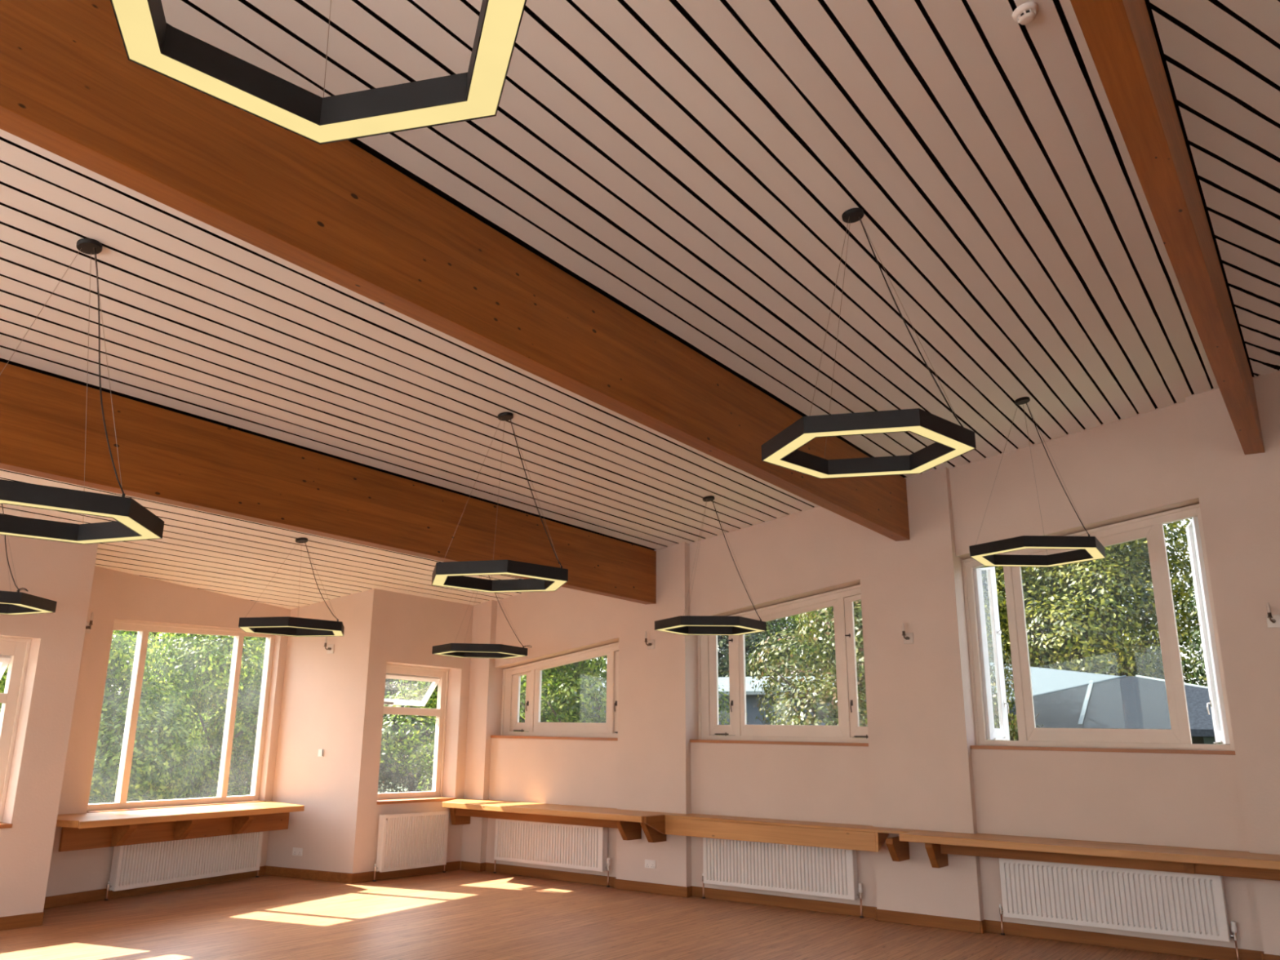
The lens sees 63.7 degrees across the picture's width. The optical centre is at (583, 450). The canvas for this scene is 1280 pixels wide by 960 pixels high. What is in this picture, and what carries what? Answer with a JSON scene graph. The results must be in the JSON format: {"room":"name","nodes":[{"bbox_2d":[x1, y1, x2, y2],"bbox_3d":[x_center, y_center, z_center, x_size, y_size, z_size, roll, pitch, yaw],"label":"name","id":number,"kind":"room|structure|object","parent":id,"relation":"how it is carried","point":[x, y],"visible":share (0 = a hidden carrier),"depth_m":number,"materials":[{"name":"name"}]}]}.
{"room":"community hall","nodes":[
{"label":"community hall","id":0,"kind":"room"},
{"bbox_2d":[0,534,97,916],"bbox_3d":[-7.571,1.459,5.980,0.685,3.389,9.070,-10,-19,35],"label":"wall","id":1,"kind":"structure","parent":0,"point":[60,572],"depth_m":9.11,"materials":[{"name":"paint"}]},
{"bbox_2d":[0,636,31,828],"bbox_3d":[-5.439,2.317,8.563,0.482,1.593,1.373,-10,-19,35],"label":"window","id":2,"kind":"structure","parent":1,"relation":"in","point":[14,651],"depth_m":9.09,"materials":[{"name":"beige paint"}]},
{"bbox_2d":[0,654,11,679],"bbox_3d":[-5.536,1.856,8.746,0.247,0.308,1.156,-10,-19,35],"label":"vent","id":3,"kind":"object","parent":2,"relation":"attached to","point":[5,660],"depth_m":9.14,"materials":[{"name":"clear glass"}]},
{"bbox_2d":[0,911,44,930],"bbox_3d":[-7.319,2.990,5.339,0.020,0.104,9.070,-10,-19,35],"label":"baseboard","id":4,"kind":"structure","parent":1,"relation":"attached to","point":[21,921],"depth_m":8.71,"materials":[{"name":"brown wood"}]},
{"bbox_2d":[45,565,290,897],"bbox_3d":[-4.596,3.032,11.164,0.190,3.270,3.549,-6,-17,25],"label":"wall","id":5,"kind":"structure","parent":0,"point":[114,594],"depth_m":10.57,"materials":[{"name":"paint"}]},
{"bbox_2d":[84,612,93,633],"bbox_3d":[-4.954,1.725,10.332,0.109,0.206,0.100,-6,-17,25],"label":"wall light","id":6,"kind":"object","parent":5,"relation":"attached to","point":[88,626],"visible":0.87,"depth_m":10.32,"materials":[{"name":"gold metal"}]},
{"bbox_2d":[43,866,266,909],"bbox_3d":[-4.525,4.551,10.712,0.020,0.104,3.470,-6,-17,25],"label":"baseboard","id":7,"kind":"structure","parent":5,"relation":"attached to","point":[64,900],"depth_m":10.49,"materials":[{"name":"brown wood"}]},
{"bbox_2d":[55,800,304,851],"bbox_3d":[-4.159,3.894,10.722,0.798,0.281,3.427,-6,-17,25],"label":"wall-mounted bench","id":8,"kind":"object","parent":5,"relation":"attached to","point":[79,831],"visible":0.94,"depth_m":10.38,"materials":[{"name":"brown wood"}]},
{"bbox_2d":[86,619,275,813],"bbox_3d":[-4.406,2.945,11.536,0.200,2.044,2.513,-6,-17,25],"label":"window","id":9,"kind":"structure","parent":5,"relation":"in","point":[143,628],"depth_m":11.70,"materials":[{"name":"beige paint"}]},
{"bbox_2d":[104,831,262,900],"bbox_3d":[-4.263,4.440,11.187,0.117,0.584,2.172,-6,-17,25],"label":"radiator","id":10,"kind":"object","parent":5,"relation":"attached to","point":[152,864],"visible":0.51,"depth_m":11.01,"materials":[{"name":"metal"}]},
{"bbox_2d":[266,588,473,873],"bbox_3d":[-2.588,3.642,13.378,1.471,3.372,2.552,-10,-19,35],"label":"wall","id":11,"kind":"structure","parent":0,"point":[333,703],"depth_m":12.49,"materials":[{"name":"paint"}]},
{"bbox_2d":[292,847,302,855],"bbox_3d":[-3.365,4.719,12.107,0.146,0.086,0.013,-6,-17,24],"label":"double socket","id":12,"kind":"object","parent":11,"relation":"attached to","point":[296,851],"visible":1,"depth_m":12.11,"materials":[{"name":"white plastic"}]},
{"bbox_2d":[265,865,353,883],"bbox_3d":[-3.206,4.929,11.966,1.285,0.104,0.020,-6,-17,24],"label":"baseboard","id":13,"kind":"structure","parent":11,"relation":"attached to","point":[345,877],"depth_m":11.94,"materials":[{"name":"brown wood"}]},
{"bbox_2d":[317,749,324,756],"bbox_3d":[-3.143,3.618,12.317,0.084,0.087,0.015,-6,-17,24],"label":"control plate","id":14,"kind":"object","parent":11,"relation":"attached to","point":[321,752],"visible":1,"depth_m":12.31,"materials":[{"name":"white plastic"}]},
{"bbox_2d":[323,636,334,653],"bbox_3d":[-3.127,2.376,12.615,0.100,0.206,0.109,-6,-17,24],"label":"wall light","id":15,"kind":"object","parent":11,"relation":"attached to","point":[330,649],"visible":0.96,"depth_m":12.62,"materials":[{"name":"gold metal"}]},
{"bbox_2d":[352,861,460,883],"bbox_3d":[-2.098,5.077,12.410,0.020,0.104,1.799,-10,-19,35],"label":"baseboard","id":16,"kind":"structure","parent":11,"relation":"attached to","point":[455,865],"depth_m":12.33,"materials":[{"name":"brown wood"}]},
{"bbox_2d":[372,810,448,881],"bbox_3d":[-2.062,4.764,12.445,0.122,0.729,1.212,-10,-19,35],"label":"radiator","id":17,"kind":"object","parent":11,"relation":"attached to","point":[406,841],"visible":1,"depth_m":12.37,"materials":[{"name":"metal"}]},
{"bbox_2d":[377,663,456,804],"bbox_3d":[-2.246,3.577,13.063,0.600,1.658,1.348,-10,-19,35],"label":"window","id":18,"kind":"structure","parent":11,"relation":"in","point":[440,676],"depth_m":13.36,"materials":[{"name":"beige paint"}]},
{"bbox_2d":[383,672,439,706],"bbox_3d":[-2.363,3.086,13.283,0.299,0.377,1.150,-10,-19,35],"label":"vent","id":19,"kind":"object","parent":18,"relation":"attached to","point":[434,677],"depth_m":13.47,"materials":[{"name":"clear glass"}]},
{"bbox_2d":[0,869,1213,959],"bbox_3d":[-0.423,2.807,3.727,16.528,0.120,15.380,-10,-19,35],"label":"floor","id":20,"kind":"structure","parent":0,"point":[460,914],"depth_m":9.13,"materials":[{"name":"brown wood"}]},
{"bbox_2d":[0,0,1279,608],"bbox_3d":[-0.268,-1.634,4.955,16.321,2.849,15.330,-10,-19,35],"label":"ceiling","id":21,"kind":"structure","parent":0,"point":[696,166],"depth_m":6.09,"materials":[{"name":"white wood"}]},
{"bbox_2d":[0,504,57,614],"bbox_3d":[-4.796,0.788,8.310,1.183,0.940,1.030,-10,-19,35],"label":"pendant light","id":22,"kind":"object","parent":21,"relation":"hanging from","point":[17,602],"visible":0.8,"depth_m":8.21,"materials":[{"name":"metal"}]},
{"bbox_2d":[0,602,52,614],"bbox_3d":[-4.834,1.239,8.205,1.103,0.007,1.022,-10,-19,35],"label":"diffuser","id":23,"kind":"object","parent":22,"relation":"attached to","point":[27,607],"depth_m":8.45,"materials":[{"name":"white plastic"}]},
{"bbox_2d":[0,238,164,544],"bbox_3d":[-2.623,-0.371,5.228,1.094,1.512,1.068,-10,-19,35],"label":"pendant light","id":24,"kind":"object","parent":21,"relation":"hanging from","point":[134,522],"visible":1,"depth_m":5.11,"materials":[{"name":"metal"}]},
{"bbox_2d":[0,499,159,543],"bbox_3d":[-2.638,0.351,5.027,1.085,0.007,1.059,-10,-19,35],"label":"diffuser","id":25,"kind":"object","parent":24,"relation":"attached to","point":[140,529],"depth_m":5.15,"materials":[{"name":"white plastic"}]},
{"bbox_2d":[238,537,344,636],"bbox_3d":[-2.882,1.346,10.365,1.073,0.944,1.090,-10,-19,35],"label":"pendant light","id":26,"kind":"object","parent":21,"relation":"hanging from","point":[284,625],"visible":1,"depth_m":10.00,"materials":[{"name":"metal"}]},
{"bbox_2d":[240,626,342,636],"bbox_3d":[-2.892,1.794,10.240,1.065,0.007,1.081,-10,-19,35],"label":"diffuser","id":27,"kind":"object","parent":26,"relation":"attached to","point":[329,631],"depth_m":10.47,"materials":[{"name":"white plastic"}]},
{"bbox_2d":[110,0,526,144],"bbox_3d":[-0.640,-1.681,2.704,1.058,1.300,1.100,-10,-19,35],"label":"pendant light","id":28,"kind":"object","parent":21,"relation":"hanging from","point":[149,42],"visible":1,"depth_m":2.83,"materials":[{"name":"metal"}]},
{"bbox_2d":[0,361,656,604],"bbox_3d":[-3.430,-0.129,6.811,0.150,0.638,14.488,-10,-19,35],"label":"timber beam","id":29,"kind":"structure","parent":21,"relation":"attached to","point":[166,456],"depth_m":7.99,"materials":[{"name":"brown wood"}]},
{"bbox_2d":[0,0,910,541],"bbox_3d":[-0.911,-1.042,5.176,0.150,0.652,14.488,-10,-19,35],"label":"timber beam","id":30,"kind":"structure","parent":21,"relation":"attached to","point":[70,89],"depth_m":4.93,"materials":[{"name":"brown wood"}]},
{"bbox_2d":[431,574,531,658],"bbox_3d":[-1.194,1.897,12.197,1.045,1.030,1.113,-10,-19,35],"label":"pendant light","id":31,"kind":"object","parent":21,"relation":"hanging from","point":[455,650],"visible":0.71,"depth_m":11.85,"materials":[{"name":"metal"}]},
{"bbox_2d":[435,651,525,657],"bbox_3d":[-1.213,2.389,12.066,1.017,0.007,1.104,-10,-19,35],"label":"diffuser","id":32,"kind":"object","parent":31,"relation":"attached to","point":[455,654],"depth_m":12.34,"materials":[{"name":"white plastic"}]},
{"bbox_2d":[431,412,568,592],"bbox_3d":[-0.629,0.354,7.957,1.070,1.344,1.092,-10,-19,35],"label":"pendant light","id":33,"kind":"object","parent":21,"relation":"hanging from","point":[446,574],"visible":1,"depth_m":7.61,"materials":[{"name":"metal"}]},
{"bbox_2d":[432,572,566,592],"bbox_3d":[-0.643,0.995,7.778,1.062,0.007,1.083,-10,-19,35],"label":"diffuser","id":34,"kind":"object","parent":33,"relation":"attached to","point":[439,579],"depth_m":7.93,"materials":[{"name":"white plastic"}]},
{"bbox_2d":[654,495,766,635],"bbox_3d":[1.294,1.144,10.545,0.982,1.383,1.120,-10,-19,35],"label":"pendant light","id":35,"kind":"object","parent":21,"relation":"hanging from","point":[683,624],"visible":1,"depth_m":10.24,"materials":[{"name":"metal"}]},
{"bbox_2d":[656,625,764,635],"bbox_3d":[1.280,1.804,10.361,0.974,0.007,1.111,-10,-19,35],"label":"diffuser","id":36,"kind":"object","parent":35,"relation":"attached to","point":[745,629],"depth_m":10.59,"materials":[{"name":"white plastic"}]},
{"bbox_2d":[761,207,976,479],"bbox_3d":[1.544,-0.680,5.757,1.062,1.457,1.098,-10,-19,35],"label":"pendant light","id":37,"kind":"object","parent":21,"relation":"hanging from","point":[952,440],"visible":1,"depth_m":5.48,"materials":[{"name":"metal"}]},
{"bbox_2d":[764,426,973,478],"bbox_3d":[1.529,0.015,5.563,1.054,0.007,1.089,-10,-19,35],"label":"diffuser","id":38,"kind":"object","parent":37,"relation":"attached to","point":[957,445],"depth_m":5.52,"materials":[{"name":"white plastic"}]},
{"bbox_2d":[1012,1,1038,25],"bbox_3d":[1.960,-1.931,4.556,0.109,0.060,0.110,-10,-19,35],"label":"smoke detector","id":39,"kind":"object","parent":21,"relation":"attached to","point":[1026,13],"visible":1,"depth_m":4.53,"materials":[{"name":"white plastic"}]},
{"bbox_2d":[968,396,1106,567],"bbox_3d":[3.850,0.218,8.862,0.997,1.412,1.119,-10,-19,35],"label":"pendant light","id":40,"kind":"object","parent":21,"relation":"hanging from","point":[1090,548],"visible":1,"depth_m":8.61,"materials":[{"name":"metal"}]},
{"bbox_2d":[971,546,1104,566],"bbox_3d":[3.835,0.892,8.674,0.989,0.007,1.110,-10,-19,35],"label":"diffuser","id":41,"kind":"object","parent":40,"relation":"attached to","point":[982,556],"depth_m":8.77,"materials":[{"name":"white plastic"}]},
{"bbox_2d":[1070,0,1264,454],"bbox_3d":[1.661,-1.966,3.505,0.150,0.680,14.488,-10,-19,35],"label":"timber beam","id":42,"kind":"structure","parent":21,"relation":"attached to","point":[1119,36],"depth_m":4.89,"materials":[{"name":"brown wood"}]},
{"bbox_2d":[460,368,1279,955],"bbox_3d":[4.505,1.612,9.944,14.500,5.730,0.490,-10,-19,35],"label":"wall","id":43,"kind":"structure","parent":0,"point":[919,769],"depth_m":10.27,"materials":[{"name":"paint"}]},
{"bbox_2d":[493,818,610,887],"bbox_3d":[-0.404,4.833,12.444,1.762,0.664,0.128,-10,-19,35],"label":"radiator","id":44,"kind":"object","parent":43,"relation":"attached to","point":[549,844],"visible":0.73,"depth_m":12.37,"materials":[{"name":"metal"}]},
{"bbox_2d":[490,642,618,740],"bbox_3d":[-0.274,3.050,13.126,2.068,1.218,0.305,-10,-19,35],"label":"window","id":45,"kind":"structure","parent":43,"relation":"in","point":[532,727],"depth_m":13.28,"materials":[{"name":"beige paint"}]},
{"bbox_2d":[442,798,675,842],"bbox_3d":[-0.421,4.355,12.128,3.190,0.303,0.858,-10,-19,35],"label":"wall-mounted bench","id":46,"kind":"object","parent":43,"relation":"attached to","point":[629,823],"visible":0.94,"depth_m":11.89,"materials":[{"name":"brown wood"}]},
{"bbox_2d":[644,631,654,648],"bbox_3d":[0.778,2.241,12.189,0.100,0.206,0.109,-10,-19,35],"label":"wall light","id":47,"kind":"object","parent":43,"relation":"attached to","point":[651,643],"visible":1,"depth_m":12.19,"materials":[{"name":"gold metal"}]},
{"bbox_2d":[644,859,655,868],"bbox_3d":[0.754,4.645,11.558,0.146,0.086,0.013,-10,-19,35],"label":"double socket","id":48,"kind":"object","parent":43,"relation":"attached to","point":[650,864],"visible":1,"depth_m":11.55,"materials":[{"name":"white plastic"}]},
{"bbox_2d":[689,584,868,746],"bbox_3d":[2.189,2.382,11.460,2.143,1.712,0.302,-10,-19,35],"label":"window","id":49,"kind":"structure","parent":43,"relation":"in","point":[738,731],"depth_m":11.46,"materials":[{"name":"beige paint"}]},
{"bbox_2d":[643,813,919,852],"bbox_3d":[1.986,3.889,10.466,2.728,0.200,0.828,-10,-19,35],"label":"wall shelf","id":50,"kind":"object","parent":43,"relation":"attached to","point":[809,833],"visible":0.91,"depth_m":10.48,"materials":[{"name":"brown wood"}]},
{"bbox_2d":[702,837,863,917],"bbox_3d":[2.032,4.407,10.728,1.822,0.664,0.128,-10,-19,35],"label":"radiator","id":51,"kind":"object","parent":43,"relation":"attached to","point":[825,872],"visible":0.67,"depth_m":10.65,"materials":[{"name":"metal"}]},
{"bbox_2d":[460,861,1279,959],"bbox_3d":[2.353,4.620,10.423,9.580,0.104,0.130,-10,-19,35],"label":"baseboard","id":52,"kind":"structure","parent":43,"relation":"attached to","point":[1162,946],"depth_m":9.82,"materials":[{"name":"brown wood"}]},
{"bbox_2d":[902,622,913,644],"bbox_3d":[3.278,1.845,10.416,0.100,0.206,0.109,-10,-19,35],"label":"wall light","id":53,"kind":"object","parent":43,"relation":"attached to","point":[908,637],"visible":1,"depth_m":10.42,"materials":[{"name":"gold metal"}]},
{"bbox_2d":[885,830,1279,880],"bbox_3d":[5.483,3.342,8.042,6.238,0.303,0.738,-10,-19,35],"label":"wall-mounted bench","id":54,"kind":"object","parent":43,"relation":"attached to","point":[938,844],"visible":1,"depth_m":8.73,"materials":[{"name":"brown wood"}]},
{"bbox_2d":[961,503,1235,755],"bbox_3d":[4.821,1.720,9.831,2.198,2.222,0.558,-10,-19,35],"label":"window","id":55,"kind":"structure","parent":43,"relation":"in","point":[1150,527],"depth_m":9.64,"materials":[{"name":"beige paint"}]},
{"bbox_2d":[998,857,1239,959],"bbox_3d":[4.575,3.962,8.937,1.877,0.664,0.128,-10,-19,35],"label":"radiator","id":56,"kind":"object","parent":43,"relation":"attached to","point":[1191,905],"visible":0.89,"depth_m":8.87,"materials":[{"name":"metal"}]},
{"bbox_2d":[1266,602,1279,627],"bbox_3d":[5.800,1.379,8.647,0.100,0.206,0.109,-10,-19,35],"label":"wall light","id":57,"kind":"object","parent":43,"relation":"attached to","point":[1273,620],"visible":1,"depth_m":8.65,"materials":[{"name":"gold metal"}]},
{"label":"outside","id":58,"kind":"structure","parent":0,"visible":0},
{"bbox_2d":[94,757,430,800],"bbox_3d":[-3.394,8.166,19.470,150.000,0.300,150.000,-10,-19,35],"label":"ground","id":59,"kind":"structure","parent":58,"point":[405,789],"depth_m":49.23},
{"bbox_2d":[0,663,8,713],"bbox_3d":[-9.612,4.246,13.871,3.846,5.174,4.049,3,-16,-8],"label":"bush","id":60,"kind":"object","parent":59,"relation":"on","point":[2,684],"visible":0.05,"depth_m":14.53,"materials":[{"name":"green plant"}]},
{"bbox_2d":[0,630,211,810],"bbox_3d":[-8.138,4.980,16.685,4.251,5.385,4.038,4,-16,-9],"label":"tree","id":61,"kind":"object","parent":59,"relation":"on","point":[109,723],"visible":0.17,"depth_m":16.42,"materials":[{"name":"green plant"}]},
{"bbox_2d":[88,632,266,804],"bbox_3d":[-6.947,5.630,19.148,4.038,5.544,4.251,6,-16,-17],"label":"tree","id":62,"kind":"object","parent":59,"relation":"on","point":[218,649],"visible":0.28,"depth_m":18.57,"materials":[{"name":"green plant"}]},
{"bbox_2d":[93,630,262,801],"bbox_3d":[-11.324,6.187,26.723,6.465,7.090,6.264,11,-19,-32],"label":"tree","id":63,"kind":"object","parent":59,"relation":"on","point":[135,633],"visible":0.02,"depth_m":25.56,"materials":[{"name":"green plant"}]},
{"bbox_2d":[182,646,263,798],"bbox_3d":[-6.494,6.348,21.306,4.049,5.280,3.846,3,-16,-7],"label":"bush","id":64,"kind":"object","parent":59,"relation":"on","point":[246,758],"visible":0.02,"depth_m":20.34,"materials":[{"name":"green plant"}]},
{"bbox_2d":[238,637,429,781],"bbox_3d":[-7.305,7.324,30.485,6.465,7.090,6.264,-2,-16,11],"label":"tree","id":65,"kind":"object","parent":59,"relation":"on","point":[388,687],"visible":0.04,"depth_m":29.11,"materials":[{"name":"green plant"}]},
{"bbox_2d":[377,678,437,793],"bbox_3d":[-5.180,8.424,34.257,6.264,7.090,6.465,3,-16,-5],"label":"tree","id":66,"kind":"object","parent":59,"relation":"on","point":[401,780],"visible":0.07,"depth_m":32.56,"materials":[{"name":"green plant"}]},
{"bbox_2d":[379,659,595,791],"bbox_3d":[-1.778,5.611,21.405,4.196,6.090,5.506,-6,-17,25],"label":"tree","id":67,"kind":"object","parent":59,"relation":"on","point":[428,759],"visible":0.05,"depth_m":20.05,"materials":[{"name":"green plant"}]},
{"bbox_2d":[429,657,607,737],"bbox_3d":[-1.605,6.939,30.536,5.743,8.597,7.534,8,-17,-22],"label":"tree","id":68,"kind":"object","parent":59,"relation":"on","point":[598,658],"visible":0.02,"depth_m":29.68,"materials":[{"name":"green plant"}]},
{"bbox_2d":[519,655,748,743],"bbox_3d":[0.207,4.964,19.560,5.506,6.448,4.196,6,-16,-15],"label":"tree","id":69,"kind":"object","parent":59,"relation":"on","point":[577,673],"visible":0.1,"depth_m":18.57,"materials":[{"name":"green plant"}]},
{"bbox_2d":[568,675,866,744],"bbox_3d":[3.291,7.226,23.582,6.800,4.000,4.200,-10,-19,35],"label":"shed","id":70,"kind":"object","parent":59,"relation":"on","point":[751,696],"visible":0.06,"depth_m":21.53,"materials":[{"name":"white"}]},
{"bbox_2d":[717,619,791,677],"bbox_3d":[4.292,7.104,31.169,6.878,8.370,6.542,14,-20,-38],"label":"tree","id":71,"kind":"object","parent":59,"relation":"on","point":[723,664],"visible":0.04,"depth_m":28.48,"materials":[{"name":"green plant"}]},
{"bbox_2d":[722,617,831,675],"bbox_3d":[8.558,7.341,36.258,8.253,10.832,7.851,0,-16,6],"label":"tree","id":72,"kind":"object","parent":59,"relation":"on","point":[787,622],"visible":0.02,"depth_m":34.13,"materials":[{"name":"green plant"}]},
{"bbox_2d":[745,600,863,676],"bbox_3d":[7.209,7.023,28.895,7.245,7.881,5.522,-5,-17,20],"label":"tree","id":73,"kind":"object","parent":59,"relation":"on","point":[789,628],"visible":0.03,"depth_m":29.61,"materials":[{"name":"green plant"}]},
{"bbox_2d":[745,600,868,746],"bbox_3d":[4.362,4.384,17.087,3.227,6.058,3.944,1,-16,2],"label":"tree","id":74,"kind":"object","parent":59,"relation":"on","point":[829,695],"visible":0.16,"depth_m":17.01,"materials":[{"name":"green plant"}]},
{"bbox_2d":[984,609,1048,751],"bbox_3d":[5.746,4.348,14.845,2.320,4.974,1.898,12,-19,-33],"label":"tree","id":75,"kind":"object","parent":59,"relation":"on","point":[993,678],"visible":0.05,"depth_m":14.77,"materials":[{"name":"green plant"}]},
{"bbox_2d":[973,564,1115,675],"bbox_3d":[12.539,6.644,32.556,7.973,10.348,9.453,-1,-16,8],"label":"tree","id":76,"kind":"object","parent":59,"relation":"on","point":[1002,595],"visible":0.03,"depth_m":30.54,"materials":[{"name":"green plant"}]},
{"bbox_2d":[989,662,1119,700],"bbox_3d":[10.411,6.895,22.677,5.269,4.450,5.200,4,-16,-10],"label":"outbuilding","id":77,"kind":"structure","parent":59,"relation":"on","point":[1044,680],"depth_m":22.53,"materials":[{"name":"white"}]},
{"bbox_2d":[984,542,1160,674],"bbox_3d":[16.001,7.235,36.215,8.253,11.324,7.851,-1,-16,8],"label":"tree","id":78,"kind":"object","parent":59,"relation":"on","point":[1145,543],"visible":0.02,"depth_m":34.10,"materials":[{"name":"green plant"}]},
{"bbox_2d":[982,518,1207,686],"bbox_3d":[15.612,6.111,31.174,9.453,10.762,7.973,9,-17,-26],"label":"tree","id":79,"kind":"object","parent":59,"relation":"on","point":[1113,571],"visible":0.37,"depth_m":29.23,"materials":[{"name":"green plant"}]},
{"bbox_2d":[992,675,1222,755],"bbox_3d":[9.107,5.377,15.984,7.417,3.720,3.021,-10,-19,35],"label":"outbuilding","id":80,"kind":"structure","parent":59,"relation":"on","point":[1137,701],"depth_m":15.91,"materials":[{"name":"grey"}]},
{"bbox_2d":[1179,582,1208,686],"bbox_3d":[16.626,4.110,23.144,6.878,10.340,6.542,13,-19,-36],"label":"tree","id":81,"kind":"object","parent":59,"relation":"on","point":[1197,669],"visible":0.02,"depth_m":25.38,"materials":[{"name":"green plant"}]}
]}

